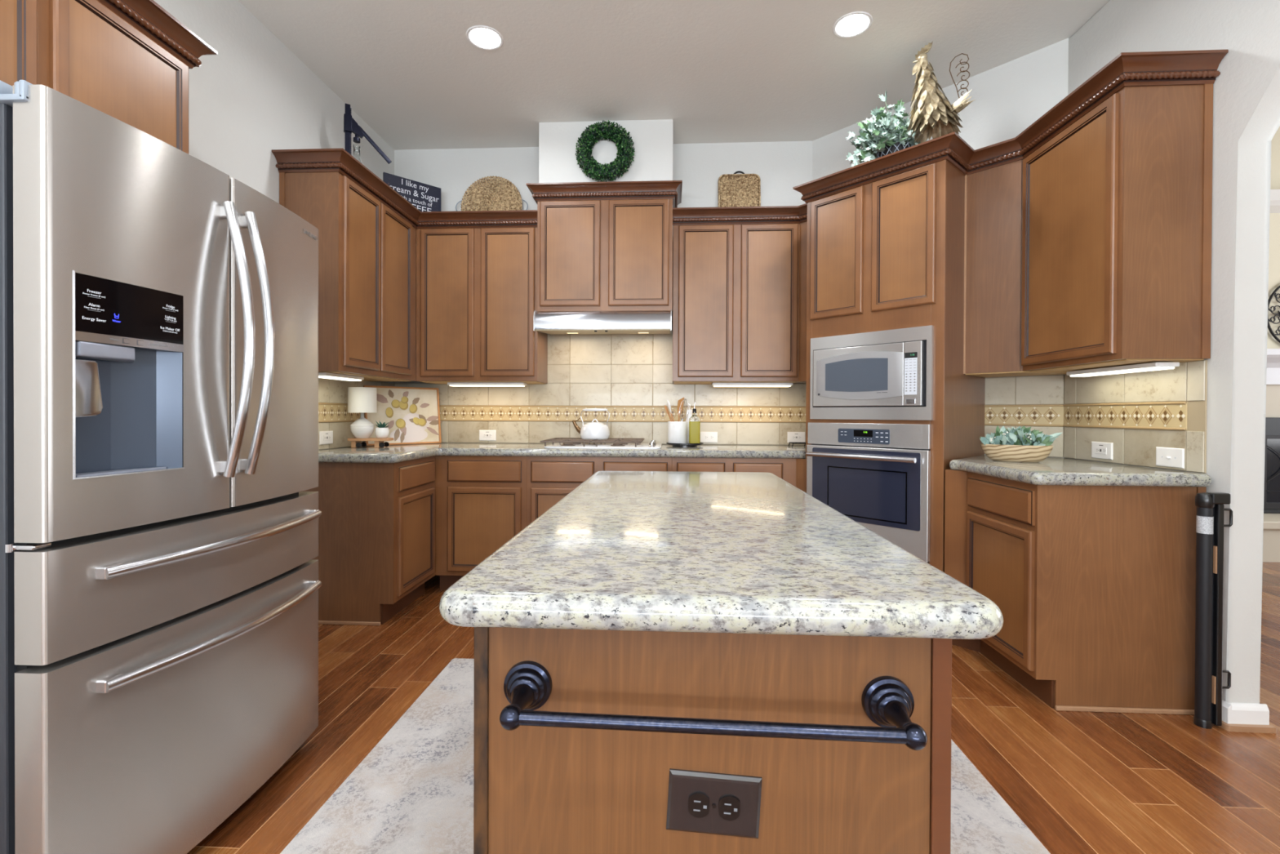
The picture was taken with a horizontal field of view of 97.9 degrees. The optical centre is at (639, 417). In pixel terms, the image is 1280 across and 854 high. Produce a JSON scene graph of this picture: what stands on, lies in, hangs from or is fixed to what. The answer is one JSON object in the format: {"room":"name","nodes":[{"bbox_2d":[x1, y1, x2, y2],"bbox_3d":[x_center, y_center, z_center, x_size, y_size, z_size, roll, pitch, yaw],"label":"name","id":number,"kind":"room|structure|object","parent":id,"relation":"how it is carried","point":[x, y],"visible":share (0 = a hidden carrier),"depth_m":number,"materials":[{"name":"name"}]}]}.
{"room":"kitchen","nodes":[
{"label":"kitchen","id":0,"kind":"room"},
{"bbox_2d":[153,0,394,450],"bbox_3d":[-2.101,-0.422,0.510,0.120,3.115,7.600,0,0,3],"label":"wall","id":1,"kind":"structure","parent":0,"point":[247,100],"depth_m":2.75,"materials":[{"name":"paint"}]},
{"bbox_2d":[0,0,217,154],"bbox_3d":[-1.801,-1.052,1.580,0.355,0.652,1.075,0,0,3],"label":"upper cabinet","id":2,"kind":"object","parent":1,"relation":"attached to","point":[130,61],"visible":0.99,"depth_m":1.75,"materials":[{"name":"wood"}]},
{"bbox_2d":[271,148,420,381],"bbox_3d":[-1.686,-0.818,3.517,0.380,1.144,1.276,0,0,3],"label":"upper cabinet","id":3,"kind":"object","parent":1,"relation":"attached to","point":[367,230],"visible":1,"depth_m":3.09,"materials":[{"name":"wood"}]},
{"bbox_2d":[318,372,364,381],"bbox_3d":[-1.708,-0.230,3.159,0.090,0.026,0.370,0,0,3],"label":"light","id":4,"kind":"object","parent":3,"relation":"attached to","point":[321,375],"visible":0.8,"depth_m":3.11,"materials":[{"name":"white plastic"}]},
{"bbox_2d":[318,375,361,381],"bbox_3d":[-1.708,-0.221,3.159,0.072,0.009,0.346,0,0,3],"label":"diffuser","id":5,"kind":"object","parent":4,"relation":"attached to","point":[348,378],"depth_m":3.15,"materials":[{"name":"beige plastic"}]},
{"bbox_2d":[343,103,391,164],"bbox_3d":[-1.627,-1.566,3.304,0.289,0.520,0.120,0,0,-32],"label":"pump","id":6,"kind":"object","parent":3,"relation":"on","point":[350,126],"visible":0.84,"depth_m":3.26,"materials":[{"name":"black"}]},
{"bbox_2d":[352,143,362,164],"bbox_3d":[-1.667,-1.462,3.280,0.074,0.282,0.074,0,0,3],"label":"glass bottle","id":7,"kind":"object","parent":6,"relation":"on","point":[356,147],"visible":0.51,"depth_m":3.26,"materials":[{"name":"white"}]},
{"bbox_2d":[382,172,440,211],"bbox_3d":[-1.586,-1.482,3.896,0.397,0.345,0.016,0,0,-43],"label":"wooden sign","id":8,"kind":"object","parent":3,"relation":"on","point":[424,197],"visible":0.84,"depth_m":3.91,"materials":[{"name":"paint"}]},
{"bbox_2d":[318,377,395,449],"bbox_3d":[-1.869,-0.031,3.591,0.016,0.440,1.172,0,0,3],"label":"tile backsplash","id":9,"kind":"structure","parent":1,"relation":"attached to","point":[334,415],"depth_m":3.45,"materials":[{"name":"beige tile"}]},
{"bbox_2d":[319,431,333,444],"bbox_3d":[-1.876,0.120,3.338,0.009,0.079,0.127,0,0,3],"label":"electrical outlet","id":10,"kind":"object","parent":9,"relation":"attached to","point":[325,437],"visible":1,"depth_m":3.33,"materials":[{"name":"white plastic"}]},
{"bbox_2d":[323,435,330,440],"bbox_3d":[-1.874,0.120,3.338,0.003,0.032,0.068,0,0,3],"label":"receptacle","id":11,"kind":"object","parent":10,"relation":"attached to","point":[326,437],"depth_m":3.33,"materials":[{"name":"white plastic"}]},
{"bbox_2d":[394,141,812,444],"bbox_3d":[-0.202,-0.437,4.154,3.283,3.115,0.120,0,0,3],"label":"wall","id":12,"kind":"structure","parent":0,"point":[780,166],"depth_m":4.06,"materials":[{"name":"paint"}]},
{"bbox_2d":[416,209,547,384],"bbox_3d":[-1.104,-0.818,3.942,0.858,1.144,0.385,0,0,3],"label":"upper cabinet","id":13,"kind":"object","parent":12,"relation":"attached to","point":[477,270],"visible":0.98,"depth_m":3.80,"materials":[{"name":"wood"}]},
{"bbox_2d":[447,382,526,386],"bbox_3d":[-1.074,-0.232,3.922,0.540,0.026,0.090,0,0,3],"label":"light","id":14,"kind":"object","parent":13,"relation":"attached to","point":[451,384],"visible":1,"depth_m":3.88,"materials":[{"name":"white plastic"}]},
{"bbox_2d":[449,385,524,386],"bbox_3d":[-1.074,-0.223,3.922,0.516,0.009,0.072,0,0,3],"label":"diffuser","id":15,"kind":"object","parent":14,"relation":"attached to","point":[450,385],"depth_m":3.91,"materials":[{"name":"beige plastic"}]},
{"bbox_2d":[455,175,528,211],"bbox_3d":[-1.085,-1.546,4.082,0.541,0.456,0.071,0,0,3],"label":"woven basket","id":16,"kind":"object","parent":13,"relation":"on","point":[507,191],"visible":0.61,"depth_m":4.09,"materials":[{"name":"beige wicker"}]},
{"bbox_2d":[394,382,806,444],"bbox_3d":[-0.306,-0.030,4.093,3.069,0.444,0.016,0,0,3],"label":"tile backsplash","id":17,"kind":"structure","parent":12,"relation":"attached to","point":[530,413],"depth_m":4.08,"materials":[{"name":"beige tile"}]},
{"bbox_2d":[479,430,496,440],"bbox_3d":[-1.130,0.132,4.131,0.127,0.079,0.009,0,0,3],"label":"electrical outlet","id":18,"kind":"object","parent":17,"relation":"attached to","point":[484,435],"visible":1,"depth_m":4.13,"materials":[{"name":"white plastic"}]},
{"bbox_2d":[483,433,492,437],"bbox_3d":[-1.130,0.132,4.129,0.068,0.032,0.003,0,0,3],"label":"receptacle","id":19,"kind":"object","parent":18,"relation":"attached to","point":[485,435],"depth_m":4.13,"materials":[{"name":"white plastic"}]},
{"bbox_2d":[700,431,717,442],"bbox_3d":[0.500,0.143,4.045,0.127,0.079,0.008,0,0,3],"label":"electrical outlet","id":20,"kind":"object","parent":17,"relation":"attached to","point":[705,437],"visible":0.98,"depth_m":4.04,"materials":[{"name":"white plastic"}]},
{"bbox_2d":[786,431,805,442],"bbox_3d":[1.125,0.142,4.011,0.127,0.079,0.009,0,0,3],"label":"electrical outlet","id":21,"kind":"object","parent":17,"relation":"attached to","point":[792,437],"visible":1,"depth_m":4.01,"materials":[{"name":"white plastic"}]},
{"bbox_2d":[791,435,801,439],"bbox_3d":[1.125,0.142,4.008,0.068,0.032,0.003,0,0,3],"label":"receptacle","id":22,"kind":"object","parent":21,"relation":"attached to","point":[793,437],"depth_m":4.01,"materials":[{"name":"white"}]},
{"bbox_2d":[533,309,671,334],"bbox_3d":[-0.231,-0.632,3.837,0.895,0.142,0.494,0,0,3],"label":"range hood","id":23,"kind":"object","parent":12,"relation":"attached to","point":[643,322],"visible":1,"depth_m":3.61,"materials":[{"name":"silver metal"}]},
{"bbox_2d":[525,180,682,311],"bbox_3d":[-0.227,-1.121,3.861,1.023,0.834,0.450,0,0,3],"label":"upper cabinet","id":24,"kind":"object","parent":12,"relation":"attached to","point":[602,246],"visible":0.97,"depth_m":3.68,"materials":[{"name":"wood"}]},
{"bbox_2d":[547,320,672,382],"bbox_3d":[-0.222,-0.481,4.089,0.925,0.457,0.011,0,0,3],"label":"tile backsplash","id":25,"kind":"structure","parent":12,"relation":"attached to","point":[586,357],"depth_m":4.08,"materials":[{"name":"beige tile"}]},
{"bbox_2d":[672,203,807,384],"bbox_3d":[0.777,-0.809,3.770,1.132,1.144,0.527,0,0,3],"label":"upper cabinet","id":26,"kind":"object","parent":12,"relation":"attached to","point":[740,273],"visible":0.82,"depth_m":3.70,"materials":[{"name":"wood"}]},
{"bbox_2d":[717,170,760,207],"bbox_3d":[0.713,-1.541,4.002,0.305,0.481,0.082,0,0,3],"label":"woven basket","id":27,"kind":"object","parent":26,"relation":"on","point":[735,189],"visible":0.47,"depth_m":4.01,"materials":[{"name":"brown wicker"}]},
{"bbox_2d":[711,382,792,386],"bbox_3d":[0.766,-0.224,3.823,0.540,0.026,0.090,0,0,3],"label":"light","id":28,"kind":"object","parent":26,"relation":"attached to","point":[714,384],"visible":1,"depth_m":3.78,"materials":[{"name":"white plastic"}]},
{"bbox_2d":[713,385,791,386],"bbox_3d":[0.766,-0.215,3.823,0.516,0.009,0.072,0,0,3],"label":"diffuser","id":29,"kind":"object","parent":28,"relation":"attached to","point":[713,385],"depth_m":3.79,"materials":[{"name":"beige plastic"}]},
{"bbox_2d":[538,119,673,182],"bbox_3d":[-0.223,-1.656,3.915,0.906,0.675,0.345,0,0,3],"label":"wall","id":30,"kind":"structure","parent":0,"point":[653,140],"depth_m":3.74,"materials":[{"name":"paint"}]},
{"bbox_2d":[575,120,635,182],"bbox_3d":[-0.232,-1.763,3.696,0.407,0.405,0.115,0,0,3],"label":"boxwood wreath","id":31,"kind":"object","parent":30,"relation":"attached to","point":[588,140],"visible":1,"depth_m":3.67,"materials":[{"name":"green plant"}]},
{"bbox_2d":[238,0,1110,150],"bbox_3d":[-0.030,-2.021,0.390,4.480,0.100,7.800,0,0,3],"label":"ceiling","id":32,"kind":"structure","parent":0,"point":[724,71],"depth_m":3.08,"materials":[{"name":"paint"}]},
{"bbox_2d":[466,25,503,50],"bbox_3d":[-0.812,-1.988,2.924,0.192,0.004,0.192,0,0,3],"label":"recessed light","id":33,"kind":"object","parent":32,"relation":"in","point":[485,37],"visible":1,"depth_m":2.92,"materials":[{"name":"white plastic"}]},
{"bbox_2d":[832,11,872,38],"bbox_3d":[1.072,-1.979,2.815,0.192,0.004,0.192,0,0,3],"label":"recessed light","id":34,"kind":"object","parent":32,"relation":"in","point":[851,24],"visible":1,"depth_m":2.81,"materials":[{"name":"white plastic"}]},
{"bbox_2d":[186,561,1279,853],"bbox_3d":[2.944,1.204,0.851,10.600,0.100,9.200,0,0,3],"label":"floor","id":35,"kind":"structure","parent":0,"point":[1082,782],"depth_m":1.89,"materials":[{"name":"brown wood"}]},
{"bbox_2d":[0,80,321,853],"bbox_3d":[-1.470,0.235,1.529,0.902,1.792,0.869,0,0,3],"label":"refrigerator","id":36,"kind":"object","parent":35,"relation":"on","point":[160,584],"visible":1,"depth_m":1.28,"materials":[{"name":"grey metal"}]},
{"bbox_2d":[298,456,435,625],"bbox_3d":[-1.596,0.681,3.287,0.598,0.878,0.550,0,0,3],"label":"base cabinet","id":37,"kind":"object","parent":35,"relation":"on","point":[375,557],"visible":0.7,"depth_m":3.03,"materials":[{"name":"wood"}]},
{"bbox_2d":[280,657,474,853],"bbox_3d":[-0.573,1.131,1.407,0.715,0.008,2.335,0,0,3],"label":"runner rug","id":38,"kind":"object","parent":35,"relation":"on","point":[412,793],"visible":0.48,"depth_m":1.68,"materials":[{"name":"grey fabric"}]},
{"bbox_2d":[435,455,526,590],"bbox_3d":[-0.995,0.680,3.823,0.590,0.878,0.620,0,0,3],"label":"base cabinet","id":39,"kind":"object","parent":35,"relation":"on","point":[481,501],"visible":0.64,"depth_m":3.52,"materials":[{"name":"wood"}]},
{"bbox_2d":[526,456,671,526],"bbox_3d":[-0.244,0.683,3.783,0.915,0.878,0.620,0,0,3],"label":"base cabinet","id":40,"kind":"object","parent":35,"relation":"on","point":[549,479],"visible":0.25,"depth_m":3.49,"materials":[{"name":"wood"}]},
{"bbox_2d":[473,626,951,853],"bbox_3d":[0.127,0.702,1.457,0.645,0.872,1.400,0,0,3],"label":"kitchen island","id":41,"kind":"object","parent":35,"relation":"on","point":[537,789],"visible":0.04,"depth_m":0.76,"materials":[{"name":"wood"}]},
{"bbox_2d":[499,660,927,750],"bbox_3d":[0.085,0.375,0.711,0.553,0.067,0.098,1,0,3],"label":"towel bar","id":42,"kind":"object","parent":41,"relation":"attached to","point":[887,701],"visible":1,"depth_m":0.68,"materials":[{"name":"black metal"}]},
{"bbox_2d":[666,768,762,838],"bbox_3d":[0.100,0.525,0.755,0.129,0.089,0.009,0,0,3],"label":"electrical outlet","id":43,"kind":"object","parent":41,"relation":"attached to","point":[699,802],"visible":1,"depth_m":0.75,"materials":[{"name":"black plastic"}]},
{"bbox_2d":[688,791,709,817],"bbox_3d":[0.080,0.523,0.754,0.029,0.033,0.004,0,0,3],"label":"receptacle","id":44,"kind":"object","parent":43,"relation":"attached to","point":[698,802],"depth_m":0.75,"materials":[{"name":"brown plastic"}]},
{"bbox_2d":[718,795,740,820],"bbox_3d":[0.120,0.526,0.752,0.029,0.033,0.004,0,0,3],"label":"receptacle","id":45,"kind":"object","parent":43,"relation":"attached to","point":[729,806],"depth_m":0.75,"materials":[{"name":"brown plastic"}]},
{"bbox_2d":[439,471,1003,639],"bbox_3d":[0.134,0.243,1.463,0.719,0.046,1.566,0,0,3],"label":"island countertop","id":46,"kind":"structure","parent":41,"relation":"on","point":[755,553],"depth_m":0.80,"materials":[{"name":"stone"}]},
{"bbox_2d":[671,457,805,492],"bbox_3d":[0.649,0.687,3.716,0.876,0.878,0.657,0,0,3],"label":"base cabinet","id":47,"kind":"object","parent":35,"relation":"on","point":[793,471],"visible":0.1,"depth_m":3.43,"materials":[{"name":"wood"}]},
{"bbox_2d":[318,442,805,462],"bbox_3d":[-0.220,0.221,3.502,3.305,0.050,1.173,0,0,3],"label":"countertop","id":48,"kind":"structure","parent":47,"relation":"on","point":[403,452],"depth_m":3.45,"materials":[{"name":"stone"}]},
{"bbox_2d":[347,437,393,448],"bbox_3d":[-1.705,0.160,3.534,0.248,0.060,0.110,0,0,-5],"label":"board","id":49,"kind":"object","parent":48,"relation":"on","point":[355,442],"visible":1,"depth_m":3.49,"materials":[{"name":"brown wood"}]},
{"bbox_2d":[347,386,377,438],"bbox_3d":[-1.757,-0.030,3.529,0.166,0.318,0.166,0,0,3],"label":"table lamp","id":50,"kind":"object","parent":49,"relation":"on","point":[363,400],"visible":1,"depth_m":3.47,"materials":[{"name":"white ceramic"}]},
{"bbox_2d":[373,420,389,438],"bbox_3d":[-1.632,0.074,3.527,0.092,0.112,0.096,0,0,-37],"label":"potted succulent","id":51,"kind":"object","parent":49,"relation":"on","point":[381,432],"visible":1,"depth_m":3.50,"materials":[{"name":"white ceramic"}]},
{"bbox_2d":[374,427,389,438],"bbox_3d":[-1.631,0.097,3.528,0.082,0.066,0.082,0,0,3],"label":"pot","id":52,"kind":"object","parent":51,"relation":"on","point":[380,433],"depth_m":3.50,"materials":[{"name":"white ceramic"}]},
{"bbox_2d":[363,385,442,445],"bbox_3d":[-1.649,-0.014,3.919,0.062,0.404,0.550,1,0,42],"label":"framed painting","id":53,"kind":"object","parent":48,"relation":"on","point":[412,414],"visible":0.92,"depth_m":3.93,"materials":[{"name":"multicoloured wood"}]},
{"bbox_2d":[539,437,662,448],"bbox_3d":[-0.242,0.171,3.784,0.776,0.045,0.510,0,0,3],"label":"cooktop","id":54,"kind":"object","parent":48,"relation":"in","point":[562,442],"visible":1,"depth_m":3.63,"materials":[{"name":"silver metal"}]},
{"bbox_2d":[572,408,609,439],"bbox_3d":[-0.327,0.042,3.895,0.243,0.212,0.206,1,0,43],"label":"kettle","id":55,"kind":"object","parent":54,"relation":"on","point":[591,430],"visible":1,"depth_m":3.82,"materials":[{"name":"white ceramic"}]},
{"bbox_2d":[666,441,703,447],"bbox_3d":[0.305,0.183,3.790,0.252,0.027,0.252,0,0,3],"label":"turntable","id":56,"kind":"object","parent":48,"relation":"on","point":[678,445],"visible":0.85,"depth_m":3.71,"materials":[{"name":"black metal"}]},
{"bbox_2d":[667,421,687,443],"bbox_3d":[0.255,0.101,3.792,0.132,0.148,0.132,0,0,3],"label":"utensil crock","id":57,"kind":"object","parent":56,"relation":"on","point":[677,430],"visible":0.92,"depth_m":3.73,"materials":[{"name":"white ceramic"}]},
{"bbox_2d":[664,404,671,421],"bbox_3d":[0.220,0.041,3.795,0.106,0.253,0.048,0,0,-2],"label":"wooden spoon","id":58,"kind":"object","parent":57,"relation":"in","point":[665,406],"visible":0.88,"depth_m":3.78,"materials":[{"name":"brown wood"}]},
{"bbox_2d":[664,404,670,417],"bbox_3d":[0.188,-0.040,3.792,0.017,0.100,0.048,-22,-4,11],"label":"bowl","id":59,"kind":"object","parent":58,"relation":"on","point":[666,408],"depth_m":3.78,"materials":[{"name":"brown wood"}]},
{"bbox_2d":[666,400,674,421],"bbox_3d":[0.220,0.023,3.789,0.092,0.288,0.051,0,0,-30],"label":"serving spoon","id":60,"kind":"object","parent":57,"relation":"in","point":[668,402],"visible":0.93,"depth_m":3.77,"materials":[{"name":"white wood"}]},
{"bbox_2d":[666,400,671,413],"bbox_3d":[0.198,-0.073,3.774,0.018,0.100,0.052,-17,4,-13],"label":"bowl","id":61,"kind":"object","parent":60,"relation":"on","point":[668,402],"depth_m":3.76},
{"bbox_2d":[677,397,684,421],"bbox_3d":[0.265,0.014,3.810,0.045,0.304,0.068,0,0,-30],"label":"spatula","id":62,"kind":"object","parent":57,"relation":"in","point":[681,400],"visible":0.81,"depth_m":3.81,"materials":[{"name":"brown wood"}]},
{"bbox_2d":[679,399,688,421],"bbox_3d":[0.294,0.020,3.778,0.066,0.294,0.062,0,0,32],"label":"whisk","id":63,"kind":"object","parent":57,"relation":"in","point":[682,419],"visible":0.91,"depth_m":3.77,"materials":[{"name":"silver metal"}]},
{"bbox_2d":[685,403,692,443],"bbox_3d":[0.342,0.038,3.833,0.068,0.274,0.068,0,0,3],"label":"milk bottle","id":64,"kind":"object","parent":56,"relation":"on","point":[690,411],"visible":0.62,"depth_m":3.81,"materials":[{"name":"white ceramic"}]},
{"bbox_2d":[688,401,700,443],"bbox_3d":[0.365,0.033,3.731,0.071,0.277,0.071,0,0,3],"label":"oil bottle","id":65,"kind":"object","parent":56,"relation":"on","point":[694,420],"visible":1,"depth_m":3.70,"materials":[{"name":"yellow glass"}]},
{"bbox_2d":[788,442,805,446],"bbox_3d":[1.105,0.187,3.880,0.122,0.025,0.122,0,0,3],"label":"rack","id":66,"kind":"object","parent":48,"relation":"on","point":[804,443],"visible":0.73,"depth_m":3.86,"materials":[{"name":"black metal"}]},
{"bbox_2d":[792,131,985,572],"bbox_3d":[1.460,-0.121,3.240,0.680,2.508,0.890,0,0,-42],"label":"tall cabinet","id":67,"kind":"object","parent":35,"relation":"on","point":[886,233],"visible":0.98,"depth_m":2.93,"materials":[{"name":"wood"}]},
{"bbox_2d":[806,422,930,563],"bbox_3d":[1.388,0.388,3.201,0.598,0.713,0.683,0,0,-42],"label":"wall oven","id":68,"kind":"object","parent":67,"relation":"in","point":[877,476],"visible":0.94,"depth_m":2.98,"materials":[{"name":"silver metal"}]},
{"bbox_2d":[809,324,933,420],"bbox_3d":[1.384,-0.227,3.178,0.435,0.475,0.678,0,0,-42],"label":"microwave","id":69,"kind":"object","parent":67,"relation":"in","point":[887,374],"visible":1,"depth_m":3.00,"materials":[{"name":"silver metal"}]},
{"bbox_2d":[846,92,927,167],"bbox_3d":[1.391,-1.552,3.079,0.464,0.521,0.331,1,0,39],"label":"potted plant","id":70,"kind":"object","parent":67,"relation":"on","point":[882,136],"visible":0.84,"depth_m":3.06,"materials":[{"name":"green plant"}]},
{"bbox_2d":[875,141,912,158],"bbox_3d":[1.417,-1.393,3.107,0.186,0.202,0.190,0,0,3],"label":"basket","id":71,"kind":"object","parent":70,"relation":"attached to","point":[895,146],"depth_m":3.03,"materials":[{"name":"grey"}]},
{"bbox_2d":[906,41,974,143],"bbox_3d":[1.560,-1.628,2.899,0.314,0.674,0.241,0,0,29],"label":"rooster figurine","id":72,"kind":"object","parent":67,"relation":"on","point":[932,113],"visible":0.94,"depth_m":2.88,"materials":[{"name":"gold metal"}]},
{"bbox_2d":[950,738,1050,853],"bbox_3d":[0.758,1.137,1.336,0.605,0.008,2.335,0,0,3],"label":"runner rug","id":73,"kind":"object","parent":35,"relation":"on","point":[982,822],"visible":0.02,"depth_m":1.56,"materials":[{"name":"grey fabric"}]},
{"bbox_2d":[944,468,1206,715],"bbox_3d":[1.843,0.700,2.495,0.694,0.878,0.688,0,0,3],"label":"base cabinet","id":74,"kind":"object","parent":35,"relation":"on","point":[1093,588],"visible":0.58,"depth_m":2.17,"materials":[{"name":"wood"}]},
{"bbox_2d":[949,454,1211,486],"bbox_3d":[1.861,0.235,2.650,0.675,0.050,1.059,0,0,3],"label":"countertop","id":75,"kind":"structure","parent":74,"relation":"on","point":[1055,471],"depth_m":2.19,"materials":[{"name":"stone"}]},
{"bbox_2d":[980,443,1053,462],"bbox_3d":[1.796,0.169,2.664,0.288,0.081,0.158,0,0,34],"label":"wooden bowl","id":76,"kind":"object","parent":75,"relation":"on","point":[1009,453],"visible":0.94,"depth_m":2.60,"materials":[{"name":"brown wood"}]},
{"bbox_2d":[979,425,1062,445],"bbox_3d":[1.804,0.109,2.648,0.327,0.141,0.164,0,0,34],"label":"eucalyptus arrangement","id":77,"kind":"object","parent":76,"relation":"in","point":[1024,436],"visible":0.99,"depth_m":2.63,"materials":[{"name":"green plant"}]},
{"bbox_2d":[1262,348,1279,562],"bbox_3d":[5.850,0.287,4.556,2.100,1.710,0.480,0,0,3],"label":"fireplace","id":78,"kind":"object","parent":35,"relation":"on","point":[1271,532],"visible":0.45,"depth_m":4.71,"materials":[{"name":"beige stone"}]},
{"bbox_2d":[1266,348,1279,384],"bbox_3d":[5.861,-0.424,4.691,2.000,0.290,0.200,0,0,3],"label":"mantel shelf","id":79,"kind":"object","parent":78,"relation":"attached to","point":[1273,375],"depth_m":4.72,"materials":[{"name":"white"}]},
{"bbox_2d":[812,38,1069,457],"bbox_3d":[1.808,-0.425,3.505,0.170,3.115,1.530,0,0,-42],"label":"wall","id":80,"kind":"structure","parent":0,"point":[1009,97],"depth_m":3.13,"materials":[{"name":"paint"}]},
{"bbox_2d":[963,137,1066,377],"bbox_3d":[1.992,-0.798,2.859,0.405,1.146,0.501,0,0,-42],"label":"upper cabinet","id":81,"kind":"object","parent":80,"relation":"attached to","point":[993,228],"visible":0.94,"depth_m":2.84,"materials":[{"name":"wood"}]},
{"bbox_2d":[984,374,1064,457],"bbox_3d":[2.091,-0.008,3.053,0.016,0.433,0.374,0,0,-42],"label":"tile backsplash","id":82,"kind":"structure","parent":80,"relation":"attached to","point":[1037,402],"depth_m":3.03,"materials":[{"name":"beige tile"}]},
{"bbox_2d":[1066,0,1279,703],"bbox_3d":[2.113,-0.400,-0.276,0.115,3.115,6.480,0,0,3],"label":"wall","id":83,"kind":"structure","parent":0,"point":[1246,89],"depth_m":2.05,"materials":[{"name":"paint"}]},
{"bbox_2d":[1015,49,1228,371],"bbox_3d":[2.008,-0.796,2.426,0.380,1.144,0.691,0,0,3],"label":"upper cabinet","id":84,"kind":"object","parent":83,"relation":"attached to","point":[1117,220],"visible":1,"depth_m":2.15,"materials":[{"name":"wood"}]},
{"bbox_2d":[1066,361,1179,377],"bbox_3d":[2.089,-0.207,2.441,0.090,0.026,0.500,0,0,3],"label":"light","id":85,"kind":"object","parent":84,"relation":"attached to","point":[1157,366],"visible":1,"depth_m":2.35,"materials":[{"name":"white plastic"}]},
{"bbox_2d":[1070,366,1174,377],"bbox_3d":[2.089,-0.198,2.441,0.072,0.009,0.476,0,0,3],"label":"diffuser","id":86,"kind":"object","parent":85,"relation":"attached to","point":[1112,370],"depth_m":2.42,"materials":[{"name":"beige plastic"}]},
{"bbox_2d":[1062,360,1207,473],"bbox_3d":[2.194,-0.006,2.528,0.016,0.436,0.765,0,0,3],"label":"tile backsplash","id":87,"kind":"structure","parent":83,"relation":"attached to","point":[1137,412],"depth_m":2.43,"materials":[{"name":"beige tile"}]},
{"bbox_2d":[1091,441,1113,459],"bbox_3d":[2.193,0.156,2.650,0.009,0.079,0.127,0,0,3],"label":"electrical outlet","id":88,"kind":"object","parent":87,"relation":"attached to","point":[1100,450],"visible":1,"depth_m":2.64,"materials":[{"name":"white plastic"}]},
{"bbox_2d":[1095,446,1106,453],"bbox_3d":[2.191,0.156,2.650,0.003,0.032,0.068,0,0,3],"label":"receptacle","id":89,"kind":"object","parent":88,"relation":"attached to","point":[1099,450],"depth_m":2.65,"materials":[{"name":"white plastic"}]},
{"bbox_2d":[1155,446,1184,468],"bbox_3d":[2.169,0.163,2.291,0.018,0.079,0.127,0,0,3],"label":"light switch","id":90,"kind":"object","parent":87,"relation":"attached to","point":[1165,456],"visible":1,"depth_m":2.28,"materials":[{"name":"white plastic"}]},
{"bbox_2d":[1193,492,1232,728],"bbox_3d":[2.117,0.710,2.056,0.110,0.866,0.054,0,0,25],"label":"baby gate","id":91,"kind":"object","parent":83,"relation":"attached to","point":[1211,508],"visible":1,"depth_m":2.05,"materials":[{"name":"black metal"}]},
{"bbox_2d":[1222,699,1269,724],"bbox_3d":[2.229,1.098,2.059,0.144,0.090,0.034,0,0,3],"label":"baseboard","id":92,"kind":"structure","parent":83,"relation":"attached to","point":[1232,713],"depth_m":2.04,"materials":[{"name":"white wood"}]},
{"bbox_2d":[1218,720,1276,733],"bbox_3d":[2.228,1.133,2.049,0.170,0.020,0.054,0,0,3],"label":"trim","id":93,"kind":"structure","parent":83,"relation":"attached to","point":[1270,728],"depth_m":2.03,"materials":[{"name":"brown wood"}]},
{"bbox_2d":[1266,126,1279,348],"bbox_3d":[5.412,-1.062,4.872,5.920,4.400,0.120,0,0,3],"label":"wall","id":94,"kind":"structure","parent":0,"point":[1274,219],"depth_m":4.81,"materials":[{"name":"paint"}]},
{"bbox_2d":[1267,285,1279,342],"bbox_3d":[5.696,-0.890,4.767,0.635,0.638,0.100,0,0,9],"label":"wall medallion","id":95,"kind":"object","parent":94,"relation":"attached to","point":[1274,291],"visible":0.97,"depth_m":4.79,"materials":[{"name":"black metal"}]},
{"bbox_2d":[1270,189,1279,213],"bbox_3d":[5.568,-1.835,4.728,2.600,0.150,0.140,0,0,3],"label":"trim","id":96,"kind":"structure","parent":94,"relation":"attached to","point":[1274,193],"depth_m":4.68,"materials":[{"name":"white paint"}]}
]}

